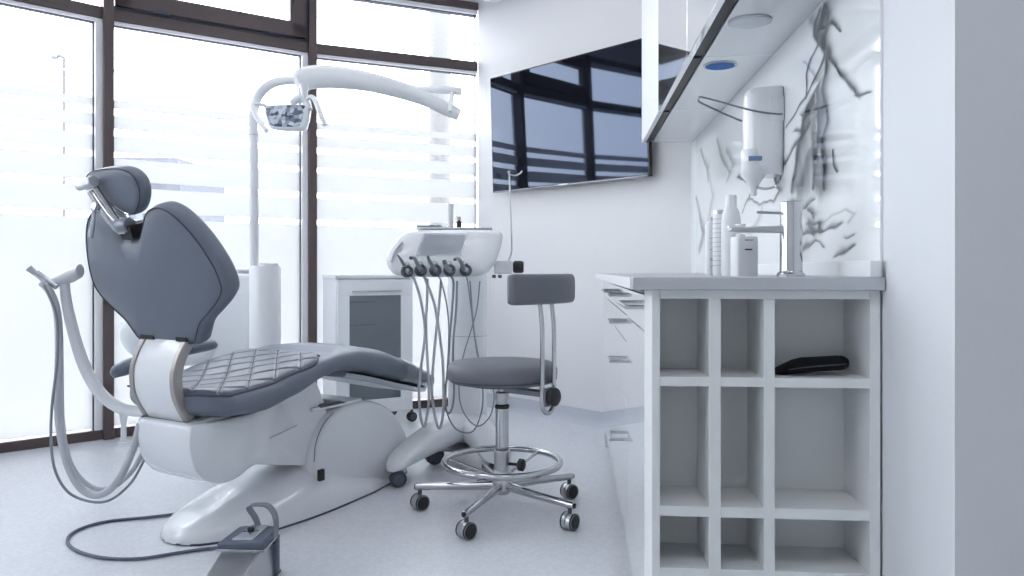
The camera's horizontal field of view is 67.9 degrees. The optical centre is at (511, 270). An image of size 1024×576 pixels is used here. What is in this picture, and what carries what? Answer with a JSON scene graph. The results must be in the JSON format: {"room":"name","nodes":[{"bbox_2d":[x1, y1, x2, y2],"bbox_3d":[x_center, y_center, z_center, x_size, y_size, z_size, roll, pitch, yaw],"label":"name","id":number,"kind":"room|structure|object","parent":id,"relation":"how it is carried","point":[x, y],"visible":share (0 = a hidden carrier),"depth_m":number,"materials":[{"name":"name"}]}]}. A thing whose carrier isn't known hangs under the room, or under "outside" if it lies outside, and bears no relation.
{"room":"dental clinic","nodes":[
{"label":"dental clinic","id":0,"kind":"room"},
{"bbox_2d":[0,406,632,575],"bbox_3d":[-1.121,0.960,1.738,7.658,0.080,7.473,0,0,0],"label":"floor","id":1,"kind":"structure","parent":0,"point":[380,533],"depth_m":2.74,"materials":[{"name":"plastic"}]},
{"bbox_2d":[101,0,113,439],"bbox_3d":[-2.226,-0.465,4.182,0.052,2.770,0.090,0,0,-38],"label":"trim","id":2,"kind":"structure","parent":1,"relation":"on","point":[108,5],"depth_m":4.14,"materials":[{"name":"brown metal"}]},
{"bbox_2d":[117,414,129,443],"bbox_3d":[-2.070,0.820,4.080,0.090,0.200,0.060,0,0,0],"label":"pipe","id":3,"kind":"object","parent":1,"relation":"on","point":[123,419],"visible":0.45,"depth_m":4.07,"materials":[{"name":"white plastic"}]},
{"bbox_2d":[66,513,216,560],"bbox_3d":[-1.242,0.914,2.610,0.501,0.011,0.532,0,0,-30],"label":"cable","id":4,"kind":"object","parent":1,"relation":"on","point":[70,534],"visible":0.88,"depth_m":2.49,"materials":[{"name":"black rubber"}]},
{"bbox_2d":[118,268,248,365],"bbox_3d":[-1.494,0.453,3.664,0.357,0.935,0.726,0,0,35],"label":"dental unit","id":5,"kind":"object","parent":1,"relation":"on","point":[230,331],"visible":0.25,"depth_m":3.67,"materials":[{"name":"white plastic"}]},
{"bbox_2d":[118,322,139,355],"bbox_3d":[-1.667,0.321,3.500,0.260,0.175,0.260,0,0,0],"label":"bowl","id":6,"kind":"object","parent":5,"relation":"on","point":[129,340],"depth_m":3.39,"materials":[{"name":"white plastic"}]},
{"bbox_2d":[206,502,280,575],"bbox_3d":[-0.778,0.809,2.085,0.145,0.221,0.490,0,0,2],"label":"foot pedal","id":7,"kind":"object","parent":1,"relation":"on","point":[253,550],"visible":1,"depth_m":2.19,"materials":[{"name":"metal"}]},
{"bbox_2d":[75,165,434,545],"bbox_3d":[-0.867,0.292,3.050,0.731,1.256,1.602,0,0,31],"label":"dental chair","id":8,"kind":"object","parent":1,"relation":"on","point":[256,424],"visible":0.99,"depth_m":2.57,"materials":[{"name":"grey leather"},{"name":"white plastic"},{"name":"dark grey plastic"}]},
{"bbox_2d":[26,264,144,503],"bbox_3d":[-1.441,0.384,2.600,0.420,0.815,0.110,0,0,0],"label":"suction arm","id":9,"kind":"object","parent":8,"relation":"attached to","point":[62,280],"visible":0.98,"depth_m":2.58},
{"bbox_2d":[120,219,142,239],"bbox_3d":[-1.204,-0.137,2.453,0.060,0.072,0.106,0,0,31],"label":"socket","id":10,"kind":"object","parent":8,"relation":"attached to","point":[130,229],"depth_m":2.41,"materials":[{"name":"black plastic"}]},
{"bbox_2d":[130,342,406,416],"bbox_3d":[-0.819,0.430,3.131,0.550,0.260,1.414,0,0,30],"label":"seat cushion","id":11,"kind":"object","parent":8,"relation":"on","point":[276,380],"depth_m":2.80,"materials":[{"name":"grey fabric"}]},
{"bbox_2d":[317,469,324,480],"bbox_3d":[-0.726,0.775,2.887,0.016,0.044,0.028,0,0,30],"label":"socket","id":12,"kind":"object","parent":8,"relation":"attached to","point":[321,472],"depth_m":2.88,"materials":[{"name":"black plastic"}]},
{"bbox_2d":[308,0,316,382],"bbox_3d":[-1.273,-0.465,4.823,0.052,2.770,0.090,0,0,-29],"label":"trim","id":13,"kind":"structure","parent":1,"relation":"on","point":[312,4],"depth_m":4.78,"materials":[{"name":"brown metal"}]},
{"bbox_2d":[248,65,461,348],"bbox_3d":[-0.700,-0.013,3.558,1.037,1.866,0.477,0,0,-16],"label":"lamp","id":14,"kind":"object","parent":1,"relation":"on","point":[264,278],"visible":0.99,"depth_m":3.55,"materials":[{"name":"white plastic"}]},
{"bbox_2d":[322,275,416,421],"bbox_3d":[-0.865,0.472,4.645,0.509,0.896,0.332,0,0,-28],"label":"base cabinet","id":15,"kind":"object","parent":1,"relation":"on","point":[375,312],"visible":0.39,"depth_m":4.52,"materials":[{"name":"white plastic"}]},
{"bbox_2d":[386,171,523,487],"bbox_3d":[-0.255,0.234,3.639,0.615,1.372,0.855,0,0,0],"label":"cart","id":16,"kind":"object","parent":1,"relation":"on","point":[478,248],"visible":0.8,"depth_m":3.39,"materials":[{"name":"white plastic"}]},
{"bbox_2d":[397,254,429,427],"bbox_3d":[-0.410,0.312,3.308,0.067,0.765,0.257,0,0,25],"label":"dental handpiece","id":17,"kind":"object","parent":16,"relation":"attached to","point":[424,314],"visible":0.98,"depth_m":3.34,"materials":[{"name":"grey plastic"}]},
{"bbox_2d":[409,256,444,428],"bbox_3d":[-0.347,0.319,3.296,0.086,0.762,0.284,0,0,17],"label":"dental handpiece","id":18,"kind":"object","parent":16,"relation":"attached to","point":[436,309],"visible":0.98,"depth_m":3.33,"materials":[{"name":"grey plastic"}]},
{"bbox_2d":[416,225,441,226],"bbox_3d":[-0.376,-0.202,3.445,0.110,0.012,0.070,0,0,0],"label":"tray","id":19,"kind":"object","parent":16,"relation":"on","point":[416,225],"visible":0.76,"depth_m":3.41,"materials":[{"name":"silver metal"}]},
{"bbox_2d":[442,260,457,413],"bbox_3d":[-0.276,0.293,3.317,0.064,0.683,0.241,0,0,8],"label":"dental handpiece","id":20,"kind":"object","parent":16,"relation":"attached to","point":[447,268],"visible":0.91,"depth_m":3.32,"materials":[{"name":"rubber"}]},
{"bbox_2d":[447,204,453,226],"bbox_3d":[-0.282,-0.252,3.490,0.028,0.112,0.028,0,0,0],"label":"tube","id":21,"kind":"object","parent":16,"relation":"on","point":[450,207],"visible":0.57,"depth_m":3.48,"materials":[{"name":"plastic"}]},
{"bbox_2d":[426,255,483,433],"bbox_3d":[-0.263,0.327,3.322,0.306,0.787,0.076,0,0,-40],"label":"dental handpiece","id":22,"kind":"object","parent":16,"relation":"attached to","point":[430,262],"visible":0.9,"depth_m":3.33,"materials":[{"name":"grey plastic"}]},
{"bbox_2d":[456,217,461,226],"bbox_3d":[-0.242,-0.222,3.470,0.024,0.052,0.024,0,0,0],"label":"vial","id":23,"kind":"object","parent":16,"relation":"on","point":[458,223],"visible":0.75,"depth_m":3.46,"materials":[{"name":"glass"}]},
{"bbox_2d":[453,257,494,426],"bbox_3d":[-0.206,0.315,3.314,0.159,0.747,0.258,0,0,44],"label":"dental handpiece","id":24,"kind":"object","parent":16,"relation":"attached to","point":[463,268],"visible":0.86,"depth_m":3.34,"materials":[{"name":"grey plastic"}]},
{"bbox_2d":[410,274,579,539],"bbox_3d":[-0.062,0.466,2.916,0.658,0.910,0.673,0,0,0],"label":"stool","id":25,"kind":"object","parent":1,"relation":"on","point":[514,375],"visible":1,"depth_m":2.77,"materials":[{"name":"grey leather"}]},
{"bbox_2d":[603,281,607,446],"bbox_3d":[0.721,0.487,4.081,0.450,0.866,0.268,0,0,5],"label":"filler panel","id":26,"kind":"object","parent":1,"relation":"on","point":[604,432],"visible":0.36,"depth_m":4.05,"materials":[{"name":"white paint"}]},
{"bbox_2d":[601,282,615,472],"bbox_3d":[0.661,0.487,3.527,0.500,0.866,0.839,0,0,5],"label":"base cabinet","id":27,"kind":"object","parent":1,"relation":"on","point":[609,287],"visible":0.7,"depth_m":3.48,"materials":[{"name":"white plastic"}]},
{"bbox_2d":[596,273,884,290],"bbox_3d":[0.605,0.026,2.850,0.504,0.027,2.619,0,0,5],"label":"countertop","id":28,"kind":"structure","parent":27,"relation":"on","point":[634,281],"depth_m":1.55,"materials":[{"name":"grey laminate"}]},
{"bbox_2d":[705,216,712,275],"bbox_3d":[0.539,-0.068,2.059,0.031,0.160,0.032,0,0,0],"label":"spray bottle","id":29,"kind":"object","parent":28,"relation":"on","point":[709,225],"visible":0.64,"depth_m":2.05,"materials":[{"name":"white plastic"}]},
{"bbox_2d":[713,210,723,275],"bbox_3d":[0.529,-0.071,1.932,0.036,0.168,0.036,0,0,0],"label":"cup stack","id":30,"kind":"object","parent":28,"relation":"on","point":[717,214],"visible":0.56,"depth_m":1.92,"materials":[{"name":"white plastic"}]},
{"bbox_2d":[721,195,740,275],"bbox_3d":[0.532,-0.086,1.846,0.046,0.197,0.046,0,0,0],"label":"bottle","id":31,"kind":"object","parent":28,"relation":"on","point":[730,215],"visible":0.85,"depth_m":1.83,"materials":[{"name":"white plastic"}]},
{"bbox_2d":[727,224,757,275],"bbox_3d":[0.541,-0.049,1.793,0.065,0.124,0.045,0,0,-8],"label":"pump bottle","id":32,"kind":"object","parent":28,"relation":"on","point":[743,250],"visible":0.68,"depth_m":1.77,"materials":[{"name":"white plastic"}]},
{"bbox_2d":[729,201,805,276],"bbox_3d":[0.580,-0.072,1.726,0.168,0.170,0.062,0,0,5],"label":"tap","id":33,"kind":"object","parent":28,"relation":"on","point":[790,228],"visible":1,"depth_m":1.70,"materials":[{"name":"silver metal"}]},
{"bbox_2d":[758,260,880,276],"bbox_3d":[0.772,-0.004,2.007,0.022,0.034,0.957,0,0,5],"label":"sink","id":34,"kind":"object","parent":28,"relation":"on","point":[869,268],"depth_m":1.72,"materials":[{"name":"white ceramic"}]},
{"bbox_2d":[607,285,627,539],"bbox_3d":[0.595,0.487,2.721,0.500,0.866,0.778,0,0,5],"label":"base cabinet","id":35,"kind":"object","parent":1,"relation":"on","point":[619,320],"visible":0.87,"depth_m":2.65,"materials":[{"name":"white wood"}]},
{"bbox_2d":[617,289,643,575],"bbox_3d":[0.539,0.487,2.033,0.500,0.866,0.597,0,0,5],"label":"base cabinet","id":36,"kind":"object","parent":1,"relation":"on","point":[634,307],"visible":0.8,"depth_m":2.01,"materials":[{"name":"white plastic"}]},
{"bbox_2d":[644,290,879,575],"bbox_3d":[0.527,0.480,1.648,0.459,0.881,0.170,0,0,5],"label":"shelving unit","id":37,"kind":"object","parent":1,"relation":"on","point":[750,469],"visible":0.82,"depth_m":1.63,"materials":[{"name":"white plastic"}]},
{"bbox_2d":[660,542,869,575],"bbox_3d":[0.524,0.627,1.638,0.422,0.020,0.149,0,0,5],"label":"shelf","id":38,"kind":"object","parent":37,"relation":"attached to","point":[676,558],"depth_m":1.61,"materials":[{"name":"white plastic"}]},
{"bbox_2d":[660,486,869,520],"bbox_3d":[0.524,0.499,1.638,0.422,0.022,0.149,0,0,5],"label":"shelf","id":39,"kind":"object","parent":37,"relation":"attached to","point":[842,503],"depth_m":1.59,"materials":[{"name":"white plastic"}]},
{"bbox_2d":[660,368,869,388],"bbox_3d":[0.524,0.230,1.638,0.422,0.020,0.149,0,0,5],"label":"shelf","id":40,"kind":"object","parent":37,"relation":"attached to","point":[757,378],"depth_m":1.57,"materials":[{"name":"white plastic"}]},
{"bbox_2d":[775,355,849,373],"bbox_3d":[0.635,0.200,1.613,0.148,0.040,0.076,0,0,5],"label":"case","id":41,"kind":"object","parent":37,"relation":"on","point":[817,363],"visible":0.96,"depth_m":1.59,"materials":[{"name":"black fabric"}]},
{"bbox_2d":[478,0,690,411],"bbox_3d":[0.401,-0.605,4.687,0.120,3.050,1.695,0,0,-44],"label":"wall","id":42,"kind":"structure","parent":0,"point":[635,225],"depth_m":4.65,"materials":[{"name":"paint"}]},
{"bbox_2d":[484,0,503,2],"bbox_3d":[0.127,-1.923,4.736,0.205,0.293,0.840,0,0,-45],"label":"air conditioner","id":43,"kind":"object","parent":42,"relation":"attached to","point":[496,1],"visible":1,"depth_m":5.04,"materials":[{"name":"white plastic"}]},
{"bbox_2d":[487,392,602,428],"bbox_3d":[0.348,0.874,4.635,0.030,0.092,1.695,0,0,-44],"label":"baseboard","id":44,"kind":"structure","parent":42,"relation":"attached to","point":[592,418],"depth_m":4.70,"materials":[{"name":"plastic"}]},
{"bbox_2d":[490,38,652,192],"bbox_3d":[0.329,-0.893,4.596,0.108,0.754,1.250,0,0,-45],"label":"television","id":45,"kind":"object","parent":42,"relation":"attached to","point":[577,119],"visible":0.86,"depth_m":4.51,"materials":[{"name":"black glass"}]},
{"bbox_2d":[691,0,954,575],"bbox_3d":[0.901,-0.605,2.642,0.120,3.050,2.796,0,0,5],"label":"wall","id":46,"kind":"structure","parent":0,"point":[917,301],"depth_m":1.40,"materials":[{"name":"paint"}]},
{"bbox_2d":[642,0,721,142],"bbox_3d":[0.785,-1.087,3.603,0.267,0.827,0.788,0,0,5],"label":"upper cabinet","id":47,"kind":"object","parent":46,"relation":"attached to","point":[665,126],"visible":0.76,"depth_m":3.56,"materials":[{"name":"white"}]},
{"bbox_2d":[658,0,771,111],"bbox_3d":[0.720,-1.086,2.801,0.267,0.828,0.818,0,0,5],"label":"upper cabinet","id":48,"kind":"object","parent":46,"relation":"attached to","point":[682,79],"visible":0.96,"depth_m":2.76,"materials":[{"name":"wood"}]},
{"bbox_2d":[703,60,736,69],"bbox_3d":[0.684,-0.675,2.498,0.110,0.004,0.110,0,0,0],"label":"spotlight","id":49,"kind":"object","parent":48,"relation":"attached to","point":[707,64],"depth_m":2.49,"materials":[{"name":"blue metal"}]},
{"bbox_2d":[697,86,783,195],"bbox_3d":[0.692,-0.388,2.317,0.250,0.322,0.140,0,0,5],"label":"soap dispenser","id":50,"kind":"object","parent":46,"relation":"attached to","point":[762,153],"visible":1,"depth_m":2.26,"materials":[{"name":"white plastic"}]},
{"bbox_2d":[687,0,822,57],"bbox_3d":[0.652,-1.086,1.974,0.267,0.828,0.838,0,0,5],"label":"upper cabinet","id":51,"kind":"object","parent":46,"relation":"attached to","point":[714,27],"visible":1,"depth_m":2.12,"materials":[{"name":"wood"}]},
{"bbox_2d":[728,14,772,28],"bbox_3d":[0.644,-0.675,2.058,0.116,0.004,0.116,0,0,0],"label":"spotlight","id":52,"kind":"object","parent":51,"relation":"attached to","point":[735,21],"depth_m":2.05,"materials":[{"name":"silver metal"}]},
{"bbox_2d":[696,0,882,276],"bbox_3d":[0.844,-0.332,2.715,0.005,0.688,2.350,0,0,5],"label":"backsplash","id":53,"kind":"structure","parent":46,"relation":"attached to","point":[829,70],"depth_m":1.90,"materials":[{"name":"white back-painted glass"},{"name":"ink"}]},
{"bbox_2d":[955,0,1023,575],"bbox_3d":[1.618,-0.605,1.231,1.774,3.050,0.100,0,0,5],"label":"wall","id":54,"kind":"structure","parent":0,"point":[989,34],"depth_m":1.25,"materials":[{"name":"paint"}]},
{"label":"outside","id":55,"kind":"structure","parent":0,"visible":0},
{"bbox_2d":[0,398,425,440],"bbox_3d":[0.000,1.320,25.000,140.000,0.200,170.000,0,0,0],"label":"ground","id":56,"kind":"structure","parent":55,"point":[421,398],"depth_m":5.71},
{"bbox_2d":[49,51,65,215],"bbox_3d":[-8.370,-1.420,14.000,0.316,5.279,0.090,0,0,0],"label":"street lamp","id":57,"kind":"object","parent":56,"relation":"on","point":[53,54],"visible":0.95,"depth_m":13.97,"materials":[{"name":"metal"}]},
{"bbox_2d":[114,157,224,221],"bbox_3d":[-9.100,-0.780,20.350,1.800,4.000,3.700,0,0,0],"label":"building","id":58,"kind":"structure","parent":56,"relation":"on","point":[156,186],"depth_m":19.00,"materials":[{"name":"white"}]},
{"bbox_2d":[429,12,450,397],"bbox_3d":[-0.625,-1.030,6.600,0.206,4.500,0.206,0,0,39],"label":"concrete pole","id":59,"kind":"object","parent":56,"relation":"on","point":[439,23],"visible":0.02,"depth_m":6.52,"materials":[{"name":"white concrete"}]},
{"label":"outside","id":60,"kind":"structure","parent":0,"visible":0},
{"bbox_2d":[0,68,417,72],"bbox_3d":[-5.217,-3.322,12.489,7.699,0.306,0.172,0,0,-8],"label":"overhead cable","id":61,"kind":"object","parent":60,"point":[14,69],"visible":0.73,"depth_m":12.47,"materials":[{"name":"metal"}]},
{"bbox_3d":[-2.668,-1.990,3.818,0.902,0.280,0.851,0,0,0],"label":"lintel","id":62,"kind":"object","parent":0,"visible":0},
{"bbox_2d":[0,0,102,452],"bbox_3d":[-2.654,-0.465,3.803,1.140,2.770,0.082,0,0,-43],"label":"window","id":63,"kind":"structure","parent":62,"relation":"attached to","point":[53,245],"depth_m":4.00,"materials":[{"name":"clear glass"}]},
{"bbox_3d":[-1.769,-1.990,4.532,1.007,0.280,0.723,0,0,0],"label":"lintel","id":64,"kind":"object","parent":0,"visible":0},
{"bbox_2d":[114,0,307,437],"bbox_3d":[-1.750,-0.465,4.503,1.146,2.770,0.108,0,0,-34],"label":"window","id":65,"kind":"structure","parent":64,"relation":"attached to","point":[286,245],"depth_m":4.55,"materials":[{"name":"clear glass"}]},
{"bbox_3d":[-0.770,-1.990,5.076,1.070,0.280,0.532,0,0,0],"label":"lintel","id":66,"kind":"object","parent":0,"visible":0},
{"bbox_2d":[317,0,477,408],"bbox_3d":[-0.762,-0.465,5.057,1.121,2.770,0.082,0,0,-23],"label":"window","id":67,"kind":"structure","parent":66,"relation":"attached to","point":[341,250],"depth_m":5.05,"materials":[{"name":"clear glass"}]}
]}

